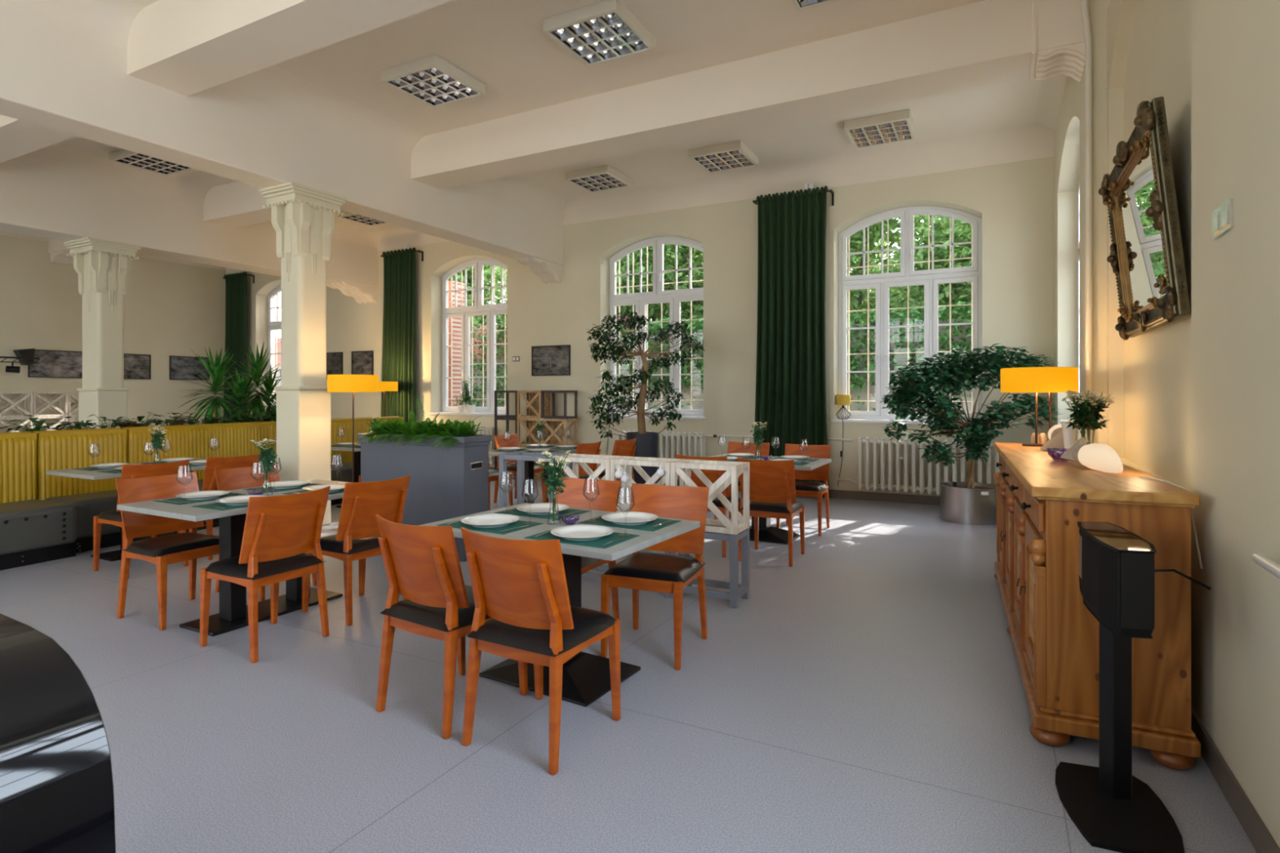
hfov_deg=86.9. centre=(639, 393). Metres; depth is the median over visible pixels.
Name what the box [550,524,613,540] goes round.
dinner plate
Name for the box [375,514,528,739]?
dining chair
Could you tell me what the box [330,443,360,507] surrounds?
dining table
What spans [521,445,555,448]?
placemat
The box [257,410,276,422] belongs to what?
trailing plant
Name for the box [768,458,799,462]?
dinner plate
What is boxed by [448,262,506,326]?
tree
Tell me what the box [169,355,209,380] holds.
framed photo
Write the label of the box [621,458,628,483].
string light bulb
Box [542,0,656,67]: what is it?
ceiling light
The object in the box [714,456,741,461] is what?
dinner plate
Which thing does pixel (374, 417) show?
bunch
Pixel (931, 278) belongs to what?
window
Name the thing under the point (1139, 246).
mirror glass
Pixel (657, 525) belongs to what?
fork
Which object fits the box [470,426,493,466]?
radiator
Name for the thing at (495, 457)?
wooden crate
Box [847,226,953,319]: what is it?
tree
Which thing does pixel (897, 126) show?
ceiling light
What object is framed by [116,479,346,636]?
dining table
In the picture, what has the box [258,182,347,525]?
column
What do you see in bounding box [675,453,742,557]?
dining chair
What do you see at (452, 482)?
planter box
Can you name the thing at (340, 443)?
dinner plate
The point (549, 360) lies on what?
framed photo
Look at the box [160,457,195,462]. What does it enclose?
dinner plate
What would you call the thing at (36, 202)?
ceiling beam
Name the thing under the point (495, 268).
tree
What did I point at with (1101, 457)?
lamp
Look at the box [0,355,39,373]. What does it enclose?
light bar
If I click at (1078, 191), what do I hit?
window
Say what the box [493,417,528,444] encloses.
wooden crate
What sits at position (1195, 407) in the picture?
wall
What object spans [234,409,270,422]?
trailing plant
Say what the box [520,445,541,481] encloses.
wooden crate
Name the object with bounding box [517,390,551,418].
wooden crate
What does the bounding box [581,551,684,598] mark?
frame
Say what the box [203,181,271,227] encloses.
ceiling beam
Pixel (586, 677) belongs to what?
dining table
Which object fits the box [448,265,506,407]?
window grille
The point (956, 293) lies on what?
tree
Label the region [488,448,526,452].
placemat
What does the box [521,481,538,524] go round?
wine glass
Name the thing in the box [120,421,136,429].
trailing plant
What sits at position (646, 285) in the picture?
window grille
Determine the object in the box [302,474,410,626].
dining chair
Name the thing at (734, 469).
partition
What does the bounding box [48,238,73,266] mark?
trim
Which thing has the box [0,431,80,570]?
bench section
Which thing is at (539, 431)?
bunch
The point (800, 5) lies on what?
ceiling light
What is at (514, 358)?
switch plate
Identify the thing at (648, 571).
dining chair
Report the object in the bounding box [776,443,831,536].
dining chair
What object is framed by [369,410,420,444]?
fern
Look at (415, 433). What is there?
fern
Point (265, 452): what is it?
bunch
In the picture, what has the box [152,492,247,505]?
placemat
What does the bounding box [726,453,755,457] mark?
dinner plate
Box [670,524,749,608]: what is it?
frame
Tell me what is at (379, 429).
fern
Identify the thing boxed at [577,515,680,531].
placemat
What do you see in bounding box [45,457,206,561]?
dining table
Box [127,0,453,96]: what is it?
ceiling beam
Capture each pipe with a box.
[704,434,853,441]
[829,478,857,487]
[1080,0,1092,444]
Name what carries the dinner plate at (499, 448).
on the placemat at (519, 450)
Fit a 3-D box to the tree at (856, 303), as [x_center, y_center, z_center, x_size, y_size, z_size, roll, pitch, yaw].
[5.143,-2.810,17.704,7.263,9.647,5.943,0,0,28]
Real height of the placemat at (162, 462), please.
0.002 m
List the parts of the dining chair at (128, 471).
leg, seat, seat frame, leg, backrest, leg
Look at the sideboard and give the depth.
2.66 m
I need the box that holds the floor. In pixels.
[0,479,1257,852]
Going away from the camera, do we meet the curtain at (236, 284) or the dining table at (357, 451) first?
the dining table at (357, 451)
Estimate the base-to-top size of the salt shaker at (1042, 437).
0.087 m
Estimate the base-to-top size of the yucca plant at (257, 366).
2.104 m
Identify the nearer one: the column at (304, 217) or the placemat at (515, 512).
the placemat at (515, 512)
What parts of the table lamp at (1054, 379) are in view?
lamp shade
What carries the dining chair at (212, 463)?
on the floor
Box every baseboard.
[488,466,939,505]
[1191,706,1279,852]
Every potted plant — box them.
[451,391,466,413]
[462,379,479,413]
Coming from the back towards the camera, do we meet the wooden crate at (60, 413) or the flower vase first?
the wooden crate at (60, 413)
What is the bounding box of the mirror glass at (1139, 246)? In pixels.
[1116,145,1167,313]
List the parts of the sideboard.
door panel, drawer, door, knob, drawer, door panel, door, knob, drawer, door panel, door, knob, door panel, drawer, door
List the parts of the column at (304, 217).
casing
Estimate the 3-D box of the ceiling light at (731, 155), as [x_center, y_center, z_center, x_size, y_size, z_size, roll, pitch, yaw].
[1.087,-3.049,8.731,0.700,0.100,0.700,0,0,28]
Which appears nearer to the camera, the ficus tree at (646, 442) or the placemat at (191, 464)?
the placemat at (191, 464)
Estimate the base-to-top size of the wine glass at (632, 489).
0.220 m
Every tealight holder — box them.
[247,488,265,494]
[560,513,580,524]
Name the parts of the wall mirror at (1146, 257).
cove moulding, bead trim, moulding, dentil trim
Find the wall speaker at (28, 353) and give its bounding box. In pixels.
[13,348,35,365]
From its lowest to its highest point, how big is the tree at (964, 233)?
11.672 m
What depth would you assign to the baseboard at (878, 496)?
8.79 m
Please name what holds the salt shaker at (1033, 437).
on the sideboard
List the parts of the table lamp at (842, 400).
power cord, lamp shade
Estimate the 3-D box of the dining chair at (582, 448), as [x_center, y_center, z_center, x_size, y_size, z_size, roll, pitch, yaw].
[-0.743,0.968,7.581,0.538,0.865,0.474,0,0,28]
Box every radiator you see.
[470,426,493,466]
[616,430,705,478]
[857,436,999,495]
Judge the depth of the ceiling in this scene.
7.16 m
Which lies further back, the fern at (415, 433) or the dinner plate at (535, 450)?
the dinner plate at (535, 450)
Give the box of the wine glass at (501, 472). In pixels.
[498,471,515,512]
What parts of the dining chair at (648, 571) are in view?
leg, leg, seat, seat frame, backrest, leg, leg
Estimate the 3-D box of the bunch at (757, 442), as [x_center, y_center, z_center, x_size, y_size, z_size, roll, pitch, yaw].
[1.157,0.455,6.603,0.172,0.363,0.169,0,0,10]
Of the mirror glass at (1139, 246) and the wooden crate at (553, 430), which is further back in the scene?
the wooden crate at (553, 430)
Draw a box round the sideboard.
[993,442,1200,770]
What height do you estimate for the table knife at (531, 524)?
0.004 m
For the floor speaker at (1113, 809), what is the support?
on the floor
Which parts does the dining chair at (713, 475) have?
backrest, leg, seat frame, seat, leg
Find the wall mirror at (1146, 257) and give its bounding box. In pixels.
[1097,96,1191,340]
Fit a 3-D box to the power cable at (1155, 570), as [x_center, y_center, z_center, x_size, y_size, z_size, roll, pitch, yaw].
[1.855,0.660,2.381,0.396,0.089,0.074,0,0,-22]
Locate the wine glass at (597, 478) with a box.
[582,478,599,522]
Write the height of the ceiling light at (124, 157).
0.100 m
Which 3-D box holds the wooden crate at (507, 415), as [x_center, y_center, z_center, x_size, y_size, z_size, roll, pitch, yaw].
[-2.136,0.173,11.267,0.472,0.450,0.340,0,0,28]
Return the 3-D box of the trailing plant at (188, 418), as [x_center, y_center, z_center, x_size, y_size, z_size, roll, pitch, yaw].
[-5.033,0.332,7.722,0.389,0.220,0.450,0,0,28]
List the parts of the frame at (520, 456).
leg, leg, rail, leg, leg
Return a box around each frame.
[498,450,572,508]
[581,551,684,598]
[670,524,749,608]
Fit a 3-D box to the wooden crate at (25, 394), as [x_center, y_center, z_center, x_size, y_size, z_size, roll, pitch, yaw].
[-11.144,0.193,11.969,0.280,0.450,0.510,0,0,28]
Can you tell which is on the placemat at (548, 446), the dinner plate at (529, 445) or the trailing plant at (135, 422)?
the dinner plate at (529, 445)
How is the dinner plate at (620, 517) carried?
on the placemat at (646, 526)
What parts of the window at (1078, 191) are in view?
sash, sash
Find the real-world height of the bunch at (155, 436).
0.352 m
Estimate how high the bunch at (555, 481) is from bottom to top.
0.356 m
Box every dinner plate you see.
[88,462,129,468]
[113,466,122,470]
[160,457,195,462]
[175,490,230,500]
[189,459,206,464]
[214,494,270,505]
[262,480,310,488]
[302,484,345,492]
[334,442,359,445]
[460,514,519,528]
[497,447,521,450]
[516,502,568,515]
[526,448,551,452]
[527,444,550,447]
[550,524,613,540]
[555,444,577,448]
[601,511,657,524]
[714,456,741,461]
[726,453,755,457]
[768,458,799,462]
[780,455,809,460]
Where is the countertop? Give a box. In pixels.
[993,442,1199,507]
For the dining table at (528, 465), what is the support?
on the floor
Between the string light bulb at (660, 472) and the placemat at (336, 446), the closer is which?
the string light bulb at (660, 472)
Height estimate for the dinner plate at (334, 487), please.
0.026 m
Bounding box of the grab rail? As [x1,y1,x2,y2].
[1251,552,1279,578]
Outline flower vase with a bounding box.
[1061,420,1076,451]
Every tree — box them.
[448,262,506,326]
[494,267,631,324]
[506,244,702,332]
[586,310,704,484]
[616,244,703,380]
[642,248,702,319]
[847,215,971,324]
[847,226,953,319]
[862,216,971,320]
[880,343,1061,524]
[888,215,971,321]
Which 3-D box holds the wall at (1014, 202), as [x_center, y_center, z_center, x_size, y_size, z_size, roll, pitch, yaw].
[-2.388,-0.925,11.981,16.600,4.750,0.450,0,0,28]
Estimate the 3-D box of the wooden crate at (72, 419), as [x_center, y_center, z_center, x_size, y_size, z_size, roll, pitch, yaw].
[-10.664,0.644,12.880,0.280,0.450,0.510,0,0,28]
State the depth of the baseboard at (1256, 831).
2.25 m
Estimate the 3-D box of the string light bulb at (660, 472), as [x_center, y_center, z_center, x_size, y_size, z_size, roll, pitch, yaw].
[0.148,0.516,4.624,0.072,0.105,0.056,0,0,-31]
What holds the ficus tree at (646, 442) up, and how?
on the floor
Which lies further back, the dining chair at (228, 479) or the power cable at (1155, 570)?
the dining chair at (228, 479)
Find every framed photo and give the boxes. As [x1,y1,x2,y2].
[27,349,82,377]
[124,353,151,379]
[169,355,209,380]
[326,351,342,379]
[351,351,373,374]
[531,344,570,376]
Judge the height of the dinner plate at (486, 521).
0.026 m
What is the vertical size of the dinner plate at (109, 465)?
0.026 m
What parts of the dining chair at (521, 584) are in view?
leg, backrest, leg, seat, seat frame, leg, leg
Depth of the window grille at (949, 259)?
9.05 m
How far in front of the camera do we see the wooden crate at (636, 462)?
4.82 m
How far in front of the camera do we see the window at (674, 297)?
10.62 m
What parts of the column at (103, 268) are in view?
casing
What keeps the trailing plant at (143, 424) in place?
in the trough
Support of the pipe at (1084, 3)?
attached to the wall at (1195, 407)
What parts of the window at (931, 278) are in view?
sash, sash, handle, sill, handle, sash, handle, sash, sash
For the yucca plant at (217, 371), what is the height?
2.009 m
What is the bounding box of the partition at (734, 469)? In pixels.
[670,458,749,534]
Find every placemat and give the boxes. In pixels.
[71,466,113,471]
[97,469,121,473]
[144,459,198,463]
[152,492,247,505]
[188,463,205,466]
[191,502,248,511]
[243,483,323,492]
[281,488,344,494]
[333,444,355,447]
[436,520,543,534]
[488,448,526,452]
[494,507,591,519]
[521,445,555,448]
[524,450,560,453]
[524,529,639,548]
[549,447,576,449]
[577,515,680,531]
[721,454,764,458]
[773,457,820,462]
[794,462,808,466]
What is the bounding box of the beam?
[410,0,1084,189]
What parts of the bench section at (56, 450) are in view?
bench seat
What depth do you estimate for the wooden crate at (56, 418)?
12.43 m
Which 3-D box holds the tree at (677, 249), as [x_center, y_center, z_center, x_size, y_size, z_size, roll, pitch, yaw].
[2.517,-3.104,26.489,9.806,10.236,7.848,0,0,28]
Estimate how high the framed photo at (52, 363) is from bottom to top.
0.510 m
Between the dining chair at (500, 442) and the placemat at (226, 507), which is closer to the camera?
the placemat at (226, 507)
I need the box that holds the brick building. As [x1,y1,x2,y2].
[448,280,464,406]
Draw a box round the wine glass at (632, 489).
[616,488,635,537]
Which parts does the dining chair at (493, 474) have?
leg, seat, seat frame, leg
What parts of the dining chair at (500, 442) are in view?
leg, backrest, leg, seat, seat frame, leg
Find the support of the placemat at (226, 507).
on the dining table at (233, 615)
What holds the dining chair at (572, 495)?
on the floor
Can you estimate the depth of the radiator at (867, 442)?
8.43 m
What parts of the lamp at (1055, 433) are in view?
lamp shade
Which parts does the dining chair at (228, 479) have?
leg, backrest, leg, leg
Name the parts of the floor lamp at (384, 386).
lamp shade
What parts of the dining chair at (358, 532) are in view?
leg, seat frame, seat, leg, leg, backrest, leg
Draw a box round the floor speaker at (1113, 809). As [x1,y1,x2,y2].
[1055,521,1184,852]
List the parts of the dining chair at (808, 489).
leg, backrest, seat, seat frame, leg, leg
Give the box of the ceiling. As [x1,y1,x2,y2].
[0,0,1110,272]
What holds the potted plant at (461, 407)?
on the window at (491, 310)
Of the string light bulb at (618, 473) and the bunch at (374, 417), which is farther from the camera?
the bunch at (374, 417)
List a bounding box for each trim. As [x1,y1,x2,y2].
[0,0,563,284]
[0,114,75,163]
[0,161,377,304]
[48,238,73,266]
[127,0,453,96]
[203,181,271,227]
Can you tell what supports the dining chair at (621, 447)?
on the floor
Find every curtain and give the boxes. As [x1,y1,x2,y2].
[222,270,254,422]
[380,244,423,422]
[752,182,834,497]
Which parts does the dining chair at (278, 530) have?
leg, leg, seat frame, seat, leg, backrest, leg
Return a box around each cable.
[1138,475,1202,568]
[1154,568,1211,589]
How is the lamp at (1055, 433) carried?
on the sideboard
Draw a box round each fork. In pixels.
[203,504,224,509]
[560,511,582,516]
[651,520,672,527]
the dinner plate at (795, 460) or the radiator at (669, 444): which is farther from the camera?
the radiator at (669, 444)
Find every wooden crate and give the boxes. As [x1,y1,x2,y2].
[0,391,33,417]
[0,417,33,432]
[26,391,67,417]
[26,416,67,431]
[61,391,78,416]
[61,415,78,430]
[493,390,528,417]
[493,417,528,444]
[493,444,515,479]
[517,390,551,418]
[517,417,551,446]
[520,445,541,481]
[541,390,577,418]
[541,418,577,445]
[555,453,626,511]
[609,456,685,512]
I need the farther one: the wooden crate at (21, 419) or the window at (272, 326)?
the window at (272, 326)
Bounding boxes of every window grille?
[273,295,280,402]
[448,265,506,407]
[616,246,703,408]
[847,215,972,416]
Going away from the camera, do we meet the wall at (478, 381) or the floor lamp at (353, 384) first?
the floor lamp at (353, 384)
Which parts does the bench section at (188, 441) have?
bench seat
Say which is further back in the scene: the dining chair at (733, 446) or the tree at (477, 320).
the tree at (477, 320)
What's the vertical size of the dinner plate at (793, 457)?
0.026 m
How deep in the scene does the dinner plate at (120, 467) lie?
5.70 m
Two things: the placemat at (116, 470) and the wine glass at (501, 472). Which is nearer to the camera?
the wine glass at (501, 472)
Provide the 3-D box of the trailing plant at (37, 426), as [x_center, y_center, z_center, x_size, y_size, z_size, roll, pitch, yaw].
[-5.632,0.319,6.288,0.406,0.245,0.427,0,0,-13]
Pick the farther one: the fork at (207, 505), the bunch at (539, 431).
the bunch at (539, 431)
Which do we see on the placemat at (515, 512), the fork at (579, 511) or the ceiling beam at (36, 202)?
the fork at (579, 511)
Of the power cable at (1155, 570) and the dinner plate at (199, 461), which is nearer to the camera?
the power cable at (1155, 570)
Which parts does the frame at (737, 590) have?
leg, leg, rail, rail, leg, leg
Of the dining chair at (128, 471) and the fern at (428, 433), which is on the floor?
the dining chair at (128, 471)
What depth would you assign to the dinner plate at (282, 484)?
4.72 m
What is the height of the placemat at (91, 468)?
0.002 m
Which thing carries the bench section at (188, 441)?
on the floor
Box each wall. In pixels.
[0,234,226,432]
[226,156,1053,496]
[275,316,632,410]
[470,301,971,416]
[1053,0,1279,848]
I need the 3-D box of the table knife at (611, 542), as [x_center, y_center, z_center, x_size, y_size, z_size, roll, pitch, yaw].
[-0.107,0.644,2.958,0.012,0.004,0.220,0,0,26]
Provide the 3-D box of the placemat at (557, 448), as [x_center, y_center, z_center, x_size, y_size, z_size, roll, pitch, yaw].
[-0.869,0.649,8.032,0.300,0.002,0.430,0,0,28]
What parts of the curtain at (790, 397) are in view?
rod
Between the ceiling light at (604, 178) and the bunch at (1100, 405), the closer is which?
the bunch at (1100, 405)
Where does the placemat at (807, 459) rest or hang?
on the dining table at (766, 533)
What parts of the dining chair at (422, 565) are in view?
leg, backrest, seat, seat frame, leg, leg, leg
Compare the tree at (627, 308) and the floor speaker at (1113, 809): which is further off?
the tree at (627, 308)
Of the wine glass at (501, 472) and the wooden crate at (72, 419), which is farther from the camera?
the wooden crate at (72, 419)
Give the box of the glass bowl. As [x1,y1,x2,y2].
[1047,447,1066,462]
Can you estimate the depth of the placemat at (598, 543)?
3.01 m
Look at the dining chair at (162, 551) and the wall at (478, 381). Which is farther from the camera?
the wall at (478, 381)
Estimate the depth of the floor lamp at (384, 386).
11.92 m
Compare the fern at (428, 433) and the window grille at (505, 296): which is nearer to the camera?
the fern at (428, 433)
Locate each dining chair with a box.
[93,459,189,578]
[115,471,219,630]
[177,453,262,559]
[200,485,330,662]
[213,463,316,600]
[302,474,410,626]
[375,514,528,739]
[460,527,620,775]
[488,461,512,510]
[493,433,543,502]
[542,440,601,502]
[551,477,621,618]
[598,437,636,510]
[600,483,709,670]
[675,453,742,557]
[714,441,769,519]
[737,457,804,566]
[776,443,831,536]
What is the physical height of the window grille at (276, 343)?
2.810 m
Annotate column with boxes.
[62,236,142,429]
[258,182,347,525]
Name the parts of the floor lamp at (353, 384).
lamp shade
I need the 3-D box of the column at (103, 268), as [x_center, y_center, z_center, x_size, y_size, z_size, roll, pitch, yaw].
[-7.430,-0.335,9.344,0.678,3.470,0.640,0,0,28]
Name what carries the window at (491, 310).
in the wall at (1014, 202)
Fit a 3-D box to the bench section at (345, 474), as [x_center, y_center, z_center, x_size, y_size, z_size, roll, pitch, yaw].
[-3.745,0.870,9.417,0.640,1.060,1.690,0,0,23]
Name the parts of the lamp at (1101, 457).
lamp shade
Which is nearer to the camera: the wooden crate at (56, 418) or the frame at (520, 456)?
the frame at (520, 456)
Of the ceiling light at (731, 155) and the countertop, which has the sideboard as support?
the countertop
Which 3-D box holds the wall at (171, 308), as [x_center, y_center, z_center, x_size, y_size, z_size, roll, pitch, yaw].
[-12.585,-0.925,10.061,0.450,4.750,13.260,0,0,28]
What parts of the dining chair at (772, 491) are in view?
leg, leg, backrest, seat, seat frame, leg, leg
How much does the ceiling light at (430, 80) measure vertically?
0.100 m
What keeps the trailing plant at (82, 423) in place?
in the trough
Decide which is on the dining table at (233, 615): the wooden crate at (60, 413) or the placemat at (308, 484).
the placemat at (308, 484)
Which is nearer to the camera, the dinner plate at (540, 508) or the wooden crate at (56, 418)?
the dinner plate at (540, 508)
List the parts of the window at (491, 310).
sash, sash, sill, sash, sash, sash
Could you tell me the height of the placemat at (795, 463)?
0.002 m
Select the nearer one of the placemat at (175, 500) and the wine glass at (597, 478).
the wine glass at (597, 478)
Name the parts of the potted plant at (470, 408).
pot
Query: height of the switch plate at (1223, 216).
0.100 m
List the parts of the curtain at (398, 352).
rod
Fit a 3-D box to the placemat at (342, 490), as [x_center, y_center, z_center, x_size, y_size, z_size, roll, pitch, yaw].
[-2.095,0.649,4.507,0.300,0.002,0.430,0,0,28]
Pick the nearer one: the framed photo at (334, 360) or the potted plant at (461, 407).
the potted plant at (461, 407)
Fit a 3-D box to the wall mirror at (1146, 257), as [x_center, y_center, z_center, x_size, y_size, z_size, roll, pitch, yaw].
[2.739,-0.872,3.733,0.206,1.075,1.456,0,0,28]
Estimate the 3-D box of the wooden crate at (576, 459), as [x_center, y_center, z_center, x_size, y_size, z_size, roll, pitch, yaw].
[-0.365,0.695,5.071,0.474,0.449,0.270,0,0,28]
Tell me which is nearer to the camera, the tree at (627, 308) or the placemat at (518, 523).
the placemat at (518, 523)
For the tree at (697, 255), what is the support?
on the lawn
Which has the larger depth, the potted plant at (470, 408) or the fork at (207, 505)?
the potted plant at (470, 408)
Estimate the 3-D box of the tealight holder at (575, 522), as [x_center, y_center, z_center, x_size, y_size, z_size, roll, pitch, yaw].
[-0.349,0.628,3.369,0.103,0.044,0.098,0,0,28]
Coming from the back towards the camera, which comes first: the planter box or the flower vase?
the planter box
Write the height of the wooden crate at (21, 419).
0.450 m
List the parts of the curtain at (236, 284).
rod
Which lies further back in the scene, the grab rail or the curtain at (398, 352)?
the curtain at (398, 352)
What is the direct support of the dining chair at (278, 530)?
on the floor
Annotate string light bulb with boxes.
[614,458,622,478]
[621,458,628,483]
[656,461,664,476]
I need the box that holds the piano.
[0,613,115,852]
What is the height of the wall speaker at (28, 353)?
0.310 m
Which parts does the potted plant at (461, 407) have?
pot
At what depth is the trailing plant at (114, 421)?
6.85 m
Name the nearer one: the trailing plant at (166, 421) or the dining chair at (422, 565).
the dining chair at (422, 565)
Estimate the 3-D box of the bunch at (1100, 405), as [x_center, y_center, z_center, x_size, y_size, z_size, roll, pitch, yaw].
[2.723,0.166,4.102,0.238,0.378,0.259,0,0,-40]
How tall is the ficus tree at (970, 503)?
1.945 m
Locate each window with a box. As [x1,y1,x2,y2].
[267,285,280,411]
[428,258,506,415]
[597,236,705,419]
[831,205,982,424]
[1053,179,1079,431]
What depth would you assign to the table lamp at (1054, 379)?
4.58 m
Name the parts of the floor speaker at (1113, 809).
plate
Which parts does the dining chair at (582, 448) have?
leg, seat, backrest, leg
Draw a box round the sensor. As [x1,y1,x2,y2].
[952,481,956,487]
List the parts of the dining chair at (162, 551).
leg, backrest, leg, seat, seat frame, leg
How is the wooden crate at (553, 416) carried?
on the wooden crate at (553, 430)
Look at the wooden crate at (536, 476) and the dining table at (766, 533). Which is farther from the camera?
the wooden crate at (536, 476)
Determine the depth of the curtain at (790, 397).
9.21 m
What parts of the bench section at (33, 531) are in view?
bench seat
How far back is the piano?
1.02 m
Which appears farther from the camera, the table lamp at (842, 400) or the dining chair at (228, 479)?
the table lamp at (842, 400)
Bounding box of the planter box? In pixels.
[356,432,492,561]
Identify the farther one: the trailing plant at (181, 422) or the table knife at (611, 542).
the trailing plant at (181, 422)
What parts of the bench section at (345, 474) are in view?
bench seat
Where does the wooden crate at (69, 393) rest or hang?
on the wooden crate at (72, 419)
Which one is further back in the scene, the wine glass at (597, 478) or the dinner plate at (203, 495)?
the dinner plate at (203, 495)
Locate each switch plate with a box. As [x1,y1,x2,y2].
[512,355,519,361]
[1212,198,1233,239]
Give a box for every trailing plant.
[0,414,69,432]
[49,416,97,430]
[81,414,136,428]
[115,412,164,427]
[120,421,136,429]
[148,412,200,426]
[168,419,184,425]
[181,413,223,424]
[204,414,248,424]
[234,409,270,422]
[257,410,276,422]
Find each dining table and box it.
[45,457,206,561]
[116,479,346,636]
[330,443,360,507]
[418,502,699,706]
[488,444,576,503]
[707,453,831,544]
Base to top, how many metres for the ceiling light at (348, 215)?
0.100 m
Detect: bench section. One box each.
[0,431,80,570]
[31,427,151,552]
[122,421,337,537]
[330,416,403,504]
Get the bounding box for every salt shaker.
[1031,432,1039,444]
[1039,432,1046,444]
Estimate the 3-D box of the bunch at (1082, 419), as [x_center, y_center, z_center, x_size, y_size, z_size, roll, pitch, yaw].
[2.587,0.167,3.928,0.195,0.376,0.205,0,0,-16]
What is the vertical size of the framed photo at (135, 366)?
0.510 m
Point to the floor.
(866, 694)
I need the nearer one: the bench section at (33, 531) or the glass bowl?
the glass bowl
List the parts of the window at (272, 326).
sash, sash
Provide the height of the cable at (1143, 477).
0.312 m
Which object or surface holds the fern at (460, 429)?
in the planter box
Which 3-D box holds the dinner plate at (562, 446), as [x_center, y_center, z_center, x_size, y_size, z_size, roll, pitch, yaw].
[-0.869,0.635,8.032,0.288,0.026,0.288,0,0,28]
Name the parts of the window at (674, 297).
sash, sash, sill, sash, sash, sash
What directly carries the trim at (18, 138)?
attached to the ceiling
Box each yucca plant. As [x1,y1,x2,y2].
[177,346,271,424]
[217,341,280,422]
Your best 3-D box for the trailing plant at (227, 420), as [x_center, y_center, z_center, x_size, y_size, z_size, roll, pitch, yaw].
[-4.894,0.345,7.990,0.384,0.193,0.522,0,0,28]
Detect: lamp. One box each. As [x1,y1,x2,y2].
[327,374,378,482]
[378,381,397,416]
[835,395,850,486]
[1000,366,1078,446]
[1040,423,1080,453]
[1060,437,1123,473]
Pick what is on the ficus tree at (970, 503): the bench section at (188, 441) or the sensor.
the sensor
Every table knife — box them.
[499,524,532,532]
[602,536,626,546]
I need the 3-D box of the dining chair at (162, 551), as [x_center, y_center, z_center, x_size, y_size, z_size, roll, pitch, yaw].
[-2.960,0.968,4.308,0.538,0.865,0.474,0,0,28]
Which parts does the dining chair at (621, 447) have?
seat, leg, backrest, leg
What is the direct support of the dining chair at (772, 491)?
on the floor
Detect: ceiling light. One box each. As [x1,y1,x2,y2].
[109,148,192,176]
[337,210,387,226]
[380,53,485,108]
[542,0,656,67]
[564,164,632,192]
[688,140,758,173]
[791,0,840,11]
[844,109,916,149]
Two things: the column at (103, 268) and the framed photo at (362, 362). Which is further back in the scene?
the framed photo at (362, 362)
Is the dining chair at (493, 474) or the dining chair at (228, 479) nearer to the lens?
the dining chair at (228, 479)
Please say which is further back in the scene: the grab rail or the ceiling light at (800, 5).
the ceiling light at (800, 5)
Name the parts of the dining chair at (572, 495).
backrest, seat, seat frame, leg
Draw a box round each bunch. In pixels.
[145,425,166,463]
[249,438,278,493]
[368,416,381,429]
[533,417,546,448]
[536,450,571,521]
[749,422,767,458]
[1062,390,1102,438]
[1065,390,1114,444]
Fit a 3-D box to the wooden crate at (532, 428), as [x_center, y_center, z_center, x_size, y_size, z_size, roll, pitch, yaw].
[-1.715,0.624,11.045,0.472,0.450,0.340,0,0,28]
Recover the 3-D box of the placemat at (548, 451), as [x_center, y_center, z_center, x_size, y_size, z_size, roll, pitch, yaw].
[-1.130,0.649,7.537,0.300,0.002,0.430,0,0,28]
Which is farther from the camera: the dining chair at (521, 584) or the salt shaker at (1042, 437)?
the salt shaker at (1042, 437)
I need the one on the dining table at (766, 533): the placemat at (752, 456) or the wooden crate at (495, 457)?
the placemat at (752, 456)
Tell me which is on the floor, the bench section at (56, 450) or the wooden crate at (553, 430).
the bench section at (56, 450)
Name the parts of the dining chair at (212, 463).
leg, backrest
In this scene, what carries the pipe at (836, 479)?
attached to the radiator at (867, 442)
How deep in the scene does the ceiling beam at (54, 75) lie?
6.31 m
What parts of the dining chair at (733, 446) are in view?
leg, seat frame, backrest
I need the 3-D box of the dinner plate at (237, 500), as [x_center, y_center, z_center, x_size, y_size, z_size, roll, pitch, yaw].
[-2.356,0.635,4.012,0.288,0.026,0.288,0,0,26]
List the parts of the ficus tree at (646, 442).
pot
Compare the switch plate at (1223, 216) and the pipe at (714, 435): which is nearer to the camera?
the switch plate at (1223, 216)
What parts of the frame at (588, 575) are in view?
rail, leg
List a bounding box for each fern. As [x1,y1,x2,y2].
[360,417,404,443]
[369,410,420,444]
[391,397,439,444]
[403,418,457,445]
[427,415,483,449]
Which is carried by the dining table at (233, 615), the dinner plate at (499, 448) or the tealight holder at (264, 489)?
the tealight holder at (264, 489)

